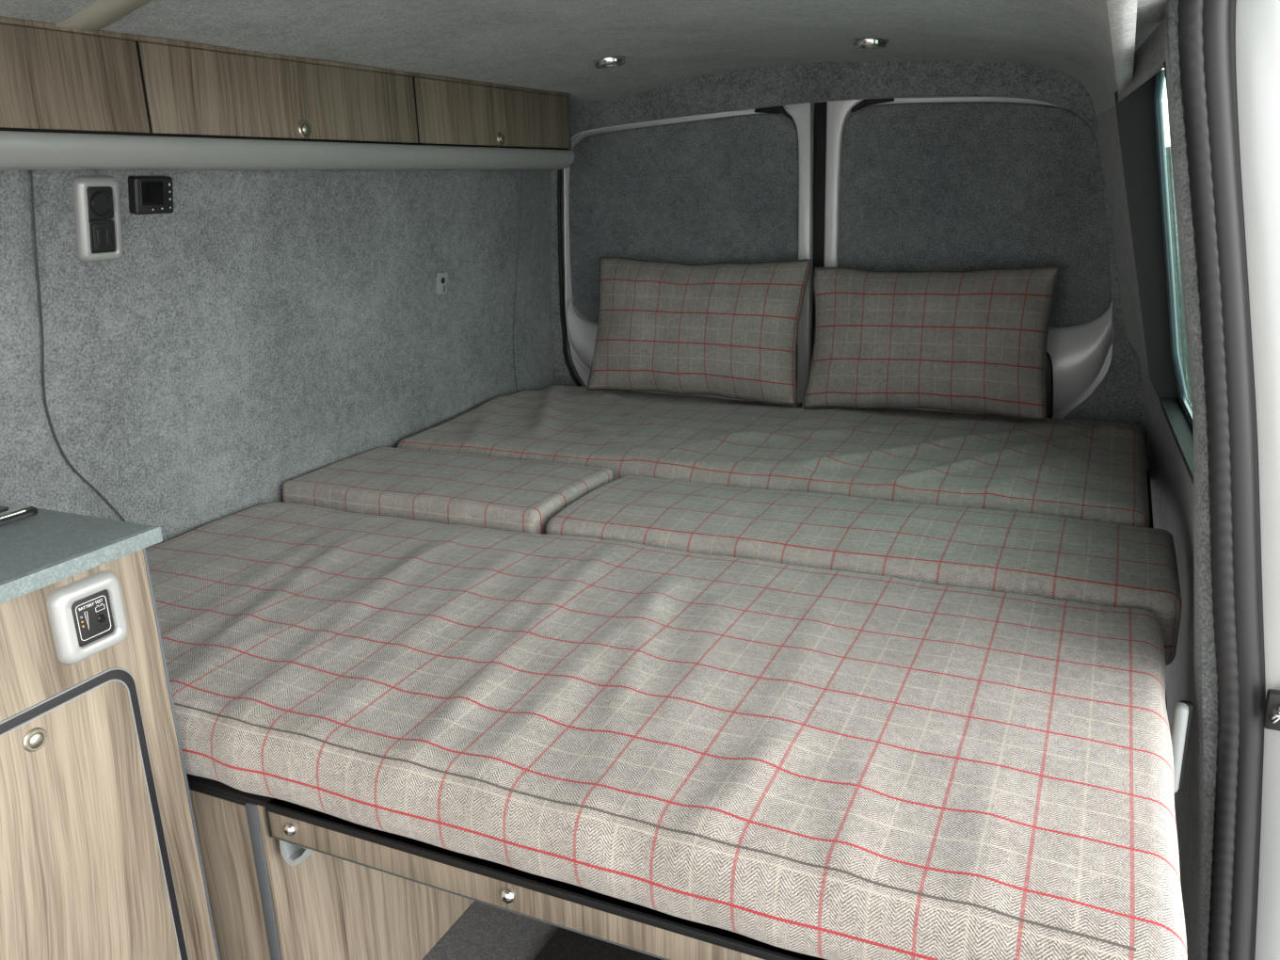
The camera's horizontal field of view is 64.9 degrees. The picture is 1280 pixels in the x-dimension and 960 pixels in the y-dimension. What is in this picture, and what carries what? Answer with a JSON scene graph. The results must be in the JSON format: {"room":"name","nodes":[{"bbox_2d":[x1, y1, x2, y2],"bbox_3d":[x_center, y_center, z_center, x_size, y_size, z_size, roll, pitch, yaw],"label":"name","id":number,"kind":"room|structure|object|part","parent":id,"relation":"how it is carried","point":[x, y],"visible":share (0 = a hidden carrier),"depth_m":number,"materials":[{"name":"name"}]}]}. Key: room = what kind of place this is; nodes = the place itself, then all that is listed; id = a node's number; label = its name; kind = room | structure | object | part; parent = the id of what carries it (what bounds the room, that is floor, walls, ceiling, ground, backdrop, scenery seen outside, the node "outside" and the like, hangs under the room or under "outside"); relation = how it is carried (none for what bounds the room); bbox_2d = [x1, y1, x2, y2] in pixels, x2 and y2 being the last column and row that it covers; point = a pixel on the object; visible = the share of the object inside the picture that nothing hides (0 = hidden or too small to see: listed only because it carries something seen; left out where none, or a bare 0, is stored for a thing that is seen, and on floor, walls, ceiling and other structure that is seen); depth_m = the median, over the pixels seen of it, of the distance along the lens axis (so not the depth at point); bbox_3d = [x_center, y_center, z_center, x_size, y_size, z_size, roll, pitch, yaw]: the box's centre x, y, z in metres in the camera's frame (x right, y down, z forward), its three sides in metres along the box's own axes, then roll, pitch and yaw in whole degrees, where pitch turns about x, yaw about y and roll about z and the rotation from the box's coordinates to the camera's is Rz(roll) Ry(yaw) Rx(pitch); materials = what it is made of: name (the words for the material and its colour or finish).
{"room":"vehicle interior","nodes":[
{"label":"vehicle interior","id":0,"kind":"room"},
{"bbox_2d":[0,169,555,548],"bbox_3d":[-0.899,0.031,1.523,0.144,1.344,3.371,6,18,24],"label":"wall","id":1,"kind":"structure","parent":0,"point":[253,336],"depth_m":1.89,"materials":[{"name":"grey carpet"}]},
{"bbox_2d":[72,176,122,262],"bbox_3d":[-0.827,-0.400,1.539,0.034,0.126,0.074,6,18,24],"label":"panel","id":2,"kind":"object","parent":1,"relation":"attached to","point":[96,199],"visible":1,"depth_m":1.53,"materials":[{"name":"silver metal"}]},
{"bbox_2d":[90,191,114,250],"bbox_3d":[-0.821,-0.396,1.538,0.021,0.087,0.037,6,18,24],"label":"socket","id":3,"kind":"object","parent":2,"relation":"attached to","point":[102,202],"depth_m":1.54,"materials":[{"name":"black plastic"}]},
{"bbox_2d":[55,0,152,31],"bbox_3d":[-0.375,-0.564,1.091,0.911,0.059,0.055,8,19,30],"label":"trim","id":4,"kind":"structure","parent":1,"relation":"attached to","point":[100,14],"depth_m":1.27,"materials":[{"name":"beige plastic"}]},
{"bbox_2d":[128,176,173,214],"bbox_3d":[-0.782,-0.456,1.610,0.025,0.059,0.073,6,18,24],"label":"control panel","id":5,"kind":"object","parent":1,"relation":"attached to","point":[148,195],"visible":1,"depth_m":1.60,"materials":[{"name":"black plastic"}]},
{"bbox_2d":[0,16,574,170],"bbox_3d":[-0.868,-0.464,1.209,0.157,0.177,3.016,6,18,24],"label":"locker","id":6,"kind":"object","parent":1,"relation":"attached to","point":[71,99],"visible":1,"depth_m":1.56,"materials":[{"name":"brown wood"}]},
{"bbox_3d":[-1.074,-0.312,0.641,0.016,0.120,1.773,6,18,24],"label":"door","id":7,"kind":"part","parent":6,"relation":"part of","materials":[{"name":"brown wood"}]},
{"bbox_3d":[-0.571,-0.633,1.680,0.016,0.120,0.618,6,18,24],"label":"door","id":8,"kind":"part","parent":6,"relation":"part of","materials":[{"name":"brown wood"}]},
{"bbox_3d":[-0.866,-0.401,1.226,0.157,0.044,3.014,6,18,24],"label":"light rail","id":9,"kind":"part","parent":6,"relation":"part of","materials":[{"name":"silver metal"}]},
{"bbox_3d":[-0.312,-0.798,2.215,0.016,0.120,0.609,6,18,24],"label":"door","id":10,"kind":"part","parent":6,"relation":"part of","materials":[{"name":"brown wood"}]},
{"bbox_3d":[-0.240,-0.870,2.514,0.149,0.170,0.007,6,18,24],"label":"panel","id":11,"kind":"part","parent":6,"relation":"part of","materials":[{"name":"grey plastic"}]},
{"bbox_2d":[435,272,447,294],"bbox_3d":[-0.471,-0.469,2.396,0.012,0.050,0.040,6,18,24],"label":"wall plate","id":12,"kind":"object","parent":1,"relation":"attached to","point":[442,277],"depth_m":2.39,"materials":[{"name":"grey plastic"}]},
{"bbox_2d":[421,900,559,959],"bbox_3d":[-0.143,0.756,1.405,1.740,0.030,3.410,6,18,24],"label":"floor","id":13,"kind":"structure","parent":0,"point":[483,932],"depth_m":1.54,"materials":[{"name":"grey carpet"}]},
{"bbox_2d":[0,547,220,959],"bbox_3d":[-0.976,0.598,0.658,0.375,0.745,1.400,6,18,24],"label":"base cabinet","id":14,"kind":"object","parent":13,"relation":"on","point":[101,858],"depth_m":1.05,"materials":[{"name":"brown wood"}]},
{"bbox_2d":[0,508,162,604],"bbox_3d":[-1.020,0.226,0.569,0.462,0.020,1.408,6,18,24],"label":"countertop","id":15,"kind":"structure","parent":14,"relation":"on","point":[43,549],"depth_m":1.03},
{"bbox_2d":[0,501,37,526],"bbox_3d":[-0.933,0.088,0.975,0.322,0.010,0.532,6,18,24],"label":"sink","id":16,"kind":"object","parent":15,"relation":"in","point":[9,512],"visible":1,"depth_m":1.12,"materials":[{"name":"silver metal"}]},
{"bbox_3d":[-0.934,0.086,0.975,0.280,0.004,0.490,6,18,24],"label":"glass lid","id":17,"kind":"part","parent":16,"relation":"part of","materials":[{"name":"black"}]},
{"bbox_3d":[-0.562,0.141,1.031,0.013,0.082,0.078,6,18,24],"label":"battery panel","id":18,"kind":"part","parent":14,"relation":"part of","materials":[{"name":"white plastic"}]},
{"bbox_3d":[-0.648,0.509,0.933,0.005,0.492,0.491,6,18,24],"label":"door","id":19,"kind":"part","parent":14,"relation":"part of","materials":[{"name":"brown wood"}]},
{"bbox_2d":[188,784,474,959],"bbox_3d":[-0.497,0.410,1.822,0.632,0.420,1.068,6,18,24],"label":"cabinet","id":20,"kind":"object","parent":13,"relation":"on","point":[324,906],"visible":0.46,"depth_m":1.27,"materials":[{"name":"brown wood"}]},
{"bbox_3d":[-0.726,0.354,1.308,0.630,0.008,0.008,6,18,24],"label":"rail","id":21,"kind":"part","parent":20,"relation":"part of","materials":[{"name":"brown wood"}]},
{"bbox_3d":[-0.725,0.547,1.380,0.608,0.420,0.016,6,18,24],"label":"panel","id":22,"kind":"part","parent":20,"relation":"part of","materials":[{"name":"brown wood"}]},
{"bbox_3d":[-0.444,0.577,1.249,0.018,0.420,0.030,6,18,24],"label":"corner post","id":23,"kind":"part","parent":20,"relation":"part of","materials":[{"name":"grey"}]},
{"bbox_3d":[-0.432,0.577,1.244,0.008,0.420,0.028,6,18,24],"label":"corner post","id":24,"kind":"part","parent":20,"relation":"part of","materials":[{"name":"grey metal"}]},
{"bbox_3d":[-0.212,0.434,1.708,0.015,0.420,1.038,6,18,24],"label":"panel","id":25,"kind":"part","parent":20,"relation":"part of","materials":[{"name":"brown wood"}]},
{"bbox_2d":[534,927,663,959],"bbox_3d":[0.212,0.728,1.391,0.750,0.008,1.300,6,18,24],"label":"floor mat","id":26,"kind":"object","parent":13,"relation":"on","point":[565,944],"visible":0.09,"depth_m":1.50,"materials":[{"name":"black carpet"}]},
{"bbox_2d":[186,469,1167,959],"bbox_3d":[0.099,0.353,1.934,1.619,0.428,1.812,6,18,24],"label":"platform","id":27,"kind":"object","parent":13,"relation":"on","point":[630,925],"visible":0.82,"depth_m":1.04,"materials":[{"name":"brown wood"}]},
{"bbox_2d":[282,446,612,534],"bbox_3d":[-0.385,0.047,2.036,0.594,0.132,0.322,6,18,24],"label":"cushion","id":28,"kind":"object","parent":27,"relation":"on","point":[443,488],"visible":0.62,"depth_m":1.94,"materials":[{"name":"grey fabric"}]},
{"bbox_2d":[145,501,1187,959],"bbox_3d":[-0.160,0.239,1.382,1.588,0.116,0.721,6,18,24],"label":"seat cushion","id":29,"kind":"object","parent":27,"relation":"on","point":[829,764],"visible":0.93,"depth_m":1.11,"materials":[{"name":"grey fabric"}]},
{"bbox_2d":[396,384,1150,527],"bbox_3d":[0.293,-0.069,2.318,1.564,0.152,0.758,6,18,24],"label":"mattress","id":30,"kind":"object","parent":27,"relation":"on","point":[1096,471],"visible":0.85,"depth_m":2.10,"materials":[{"name":"grey fabric"}]},
{"bbox_2d":[586,256,811,406],"bbox_3d":[0.140,-0.401,2.656,0.605,0.363,0.189,7,18,27],"label":"pillow","id":31,"kind":"object","parent":30,"relation":"on","point":[726,329],"visible":1,"depth_m":2.58,"materials":[{"name":"grey fabric"}]},
{"bbox_2d":[801,265,1060,420],"bbox_3d":[0.683,-0.334,2.410,0.572,0.344,0.178,5,18,24],"label":"pillow","id":32,"kind":"object","parent":30,"relation":"on","point":[973,341],"visible":1,"depth_m":2.35,"materials":[{"name":"grey fabric"}]},
{"bbox_2d":[545,475,1182,665],"bbox_3d":[0.349,0.120,1.713,0.998,0.126,0.344,6,18,24],"label":"cushion","id":33,"kind":"object","parent":27,"relation":"on","point":[1054,557],"visible":0.72,"depth_m":1.61,"materials":[{"name":"grey fabric"}]},
{"bbox_2d":[1170,700,1194,792],"bbox_3d":[0.629,0.313,1.176,0.031,0.118,0.017,-17,22,-42],"label":"handle","id":34,"kind":"object","parent":27,"relation":"attached to","point":[1183,713],"visible":0.77,"depth_m":1.16,"materials":[{"name":"grey plastic"}]},
{"bbox_2d":[0,0,1137,116],"bbox_3d":[-0.321,-0.513,1.087,1.561,0.197,3.390,6,18,24],"label":"ceiling","id":35,"kind":"structure","parent":0,"point":[552,45],"depth_m":1.70,"materials":[{"name":"grey fabric"}]},
{"bbox_2d":[592,55,625,68],"bbox_3d":[-0.065,-0.898,2.159,0.074,0.025,0.074,6,18,24],"label":"recessed light","id":36,"kind":"object","parent":35,"relation":"in","point":[606,62],"visible":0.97,"depth_m":2.14,"materials":[{"name":"silver metal"}]},
{"bbox_2d":[851,37,889,48],"bbox_3d":[0.455,-0.865,1.986,0.074,0.022,0.074,6,18,24],"label":"recessed light","id":37,"kind":"object","parent":35,"relation":"in","point":[864,42],"visible":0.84,"depth_m":1.96,"materials":[{"name":"silver metal"}]},
{"bbox_2d":[551,60,1147,463],"bbox_3d":[0.479,-0.511,2.612,1.688,1.138,0.055,6,18,24],"label":"door frame","id":38,"kind":"structure","parent":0,"point":[1119,397],"depth_m":2.41,"materials":[{"name":"grey carpet"}]},
{"bbox_2d":[557,169,582,386],"bbox_3d":[-0.122,-0.487,2.898,0.248,0.919,0.014,6,18,24],"label":"trim","id":39,"kind":"structure","parent":38,"relation":"attached to","point":[559,174],"depth_m":2.91,"materials":[{"name":"black rubber"}]},
{"bbox_2d":[563,101,827,402],"bbox_3d":[0.116,-0.524,2.808,0.826,1.020,0.112,6,18,24],"label":"door","id":40,"kind":"structure","parent":38,"relation":"in","point":[748,185],"depth_m":2.70,"materials":[{"name":"silver metal"}]},
{"bbox_3d":[-0.085,-0.348,2.925,0.284,0.350,0.052,6,18,24],"label":"moulding","id":41,"kind":"part","parent":40,"relation":"part of","materials":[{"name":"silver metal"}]},
{"bbox_3d":[0.116,-0.692,2.768,0.689,0.569,0.052,6,18,24],"label":"carpet panel","id":42,"kind":"part","parent":40,"relation":"part of","materials":[{"name":"carpet"}]},
{"bbox_3d":[0.420,-0.548,2.653,0.080,0.834,0.072,6,18,24],"label":"post","id":43,"kind":"part","parent":40,"relation":"part of","materials":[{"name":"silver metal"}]},
{"bbox_2d":[824,96,1113,418],"bbox_3d":[0.805,-0.454,2.493,0.703,1.020,0.118,6,18,24],"label":"door","id":44,"kind":"structure","parent":38,"relation":"in","point":[923,184],"depth_m":2.40,"materials":[{"name":"silver metal"}]},
{"bbox_3d":[0.530,-0.540,2.605,0.098,0.839,0.068,6,18,24],"label":"post","id":45,"kind":"part","parent":44,"relation":"part of","materials":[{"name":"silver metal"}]},
{"bbox_3d":[0.811,-0.642,2.447,0.648,0.536,0.052,6,18,24],"label":"carpet panel","id":46,"kind":"part","parent":44,"relation":"part of","materials":[{"name":"carpet"}]},
{"bbox_3d":[0.976,-0.253,2.441,0.297,0.341,0.052,6,18,24],"label":"moulding","id":47,"kind":"part","parent":44,"relation":"part of","materials":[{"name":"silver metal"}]},
{"bbox_2d":[1096,14,1201,959],"bbox_3d":[0.897,-0.055,1.777,0.217,1.250,1.435,4,17,20],"label":"wall","id":48,"kind":"structure","parent":0,"point":[1171,484],"depth_m":1.94,"materials":[{"name":"grey fabric"}]},
{"bbox_2d":[1134,0,1167,52],"bbox_3d":[0.397,-0.425,0.766,0.176,0.066,3.390,6,18,24],"label":"trim","id":49,"kind":"structure","parent":48,"relation":"attached to","point":[1150,13],"depth_m":1.09,"materials":[{"name":"grey plastic"}]},
{"bbox_2d":[1114,55,1193,483],"bbox_3d":[0.733,-0.317,1.381,0.164,0.568,0.684,5,18,22],"label":"window","id":50,"kind":"structure","parent":48,"relation":"in","point":[1140,115],"depth_m":1.66,"materials":[{"name":"black rubber"}]},
{"bbox_3d":[0.694,-0.554,1.327,0.067,0.063,0.667,4,17,20],"label":"frame","id":51,"kind":"part","parent":50,"relation":"part of","materials":[{"name":"grey plastic"}]},
{"bbox_3d":[0.856,-0.408,1.678,0.158,0.568,0.008,6,18,24],"label":"frame","id":52,"kind":"part","parent":50,"relation":"part of","materials":[{"name":"black rubber"}]},
{"bbox_3d":[0.616,-0.223,1.081,0.139,0.540,0.008,6,18,24],"label":"frame","id":53,"kind":"part","parent":50,"relation":"part of","materials":[{"name":"plastic"}]},
{"bbox_3d":[0.794,-0.046,1.435,0.045,0.008,0.663,5,18,22],"label":"frame","id":54,"kind":"part","parent":50,"relation":"part of","materials":[{"name":"grey plastic"}]},
{"bbox_2d":[1235,0,1279,959],"bbox_3d":[0.735,0.104,1.162,0.279,1.300,0.224,6,18,24],"label":"sliding door","id":55,"kind":"structure","parent":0,"point":[1257,22],"depth_m":1.01,"materials":[{"name":"silver metal"}]},
{"bbox_2d":[1163,0,1218,959],"bbox_3d":[0.662,0.106,1.192,0.203,1.285,0.154,6,18,24],"label":"trim","id":56,"kind":"structure","parent":55,"relation":"attached to","point":[1206,688],"depth_m":1.12,"materials":[{"name":"grey carpet"}]},
{"bbox_2d":[1177,0,1265,959],"bbox_3d":[0.639,0.131,1.110,0.212,1.286,0.030,6,18,24],"label":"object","id":57,"kind":"object","parent":55,"relation":"attached to","point":[1206,28],"visible":1,"depth_m":1.06,"materials":[{"name":"black rubber"}]},
{"bbox_3d":[0.644,0.131,1.108,0.190,1.286,0.030,6,18,24],"label":"bulb","id":58,"kind":"part","parent":57,"relation":"part of","materials":[{"name":"black rubber"}]},
{"bbox_2d":[1262,688,1279,731],"bbox_3d":[0.696,0.253,1.084,0.035,0.044,0.032,6,18,24],"label":"latch","id":59,"kind":"object","parent":55,"relation":"in","point":[1271,717],"depth_m":1.09,"materials":[{"name":"black metal"}]},
{"label":"outside","id":60,"kind":"structure","parent":0,"visible":0},
{"bbox_3d":[-1.298,1.439,1.074,60.000,0.040,60.000,6,18,24],"label":"ground","id":61,"kind":"structure","parent":60,"visible":0},
{"bbox_2d":[1165,146,1192,405],"bbox_3d":[8.411,-0.648,3.915,13.100,1.740,0.200,6,18,24],"label":"wall","id":62,"kind":"structure","parent":61,"relation":"on","point":[1181,322],"depth_m":6.12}
]}

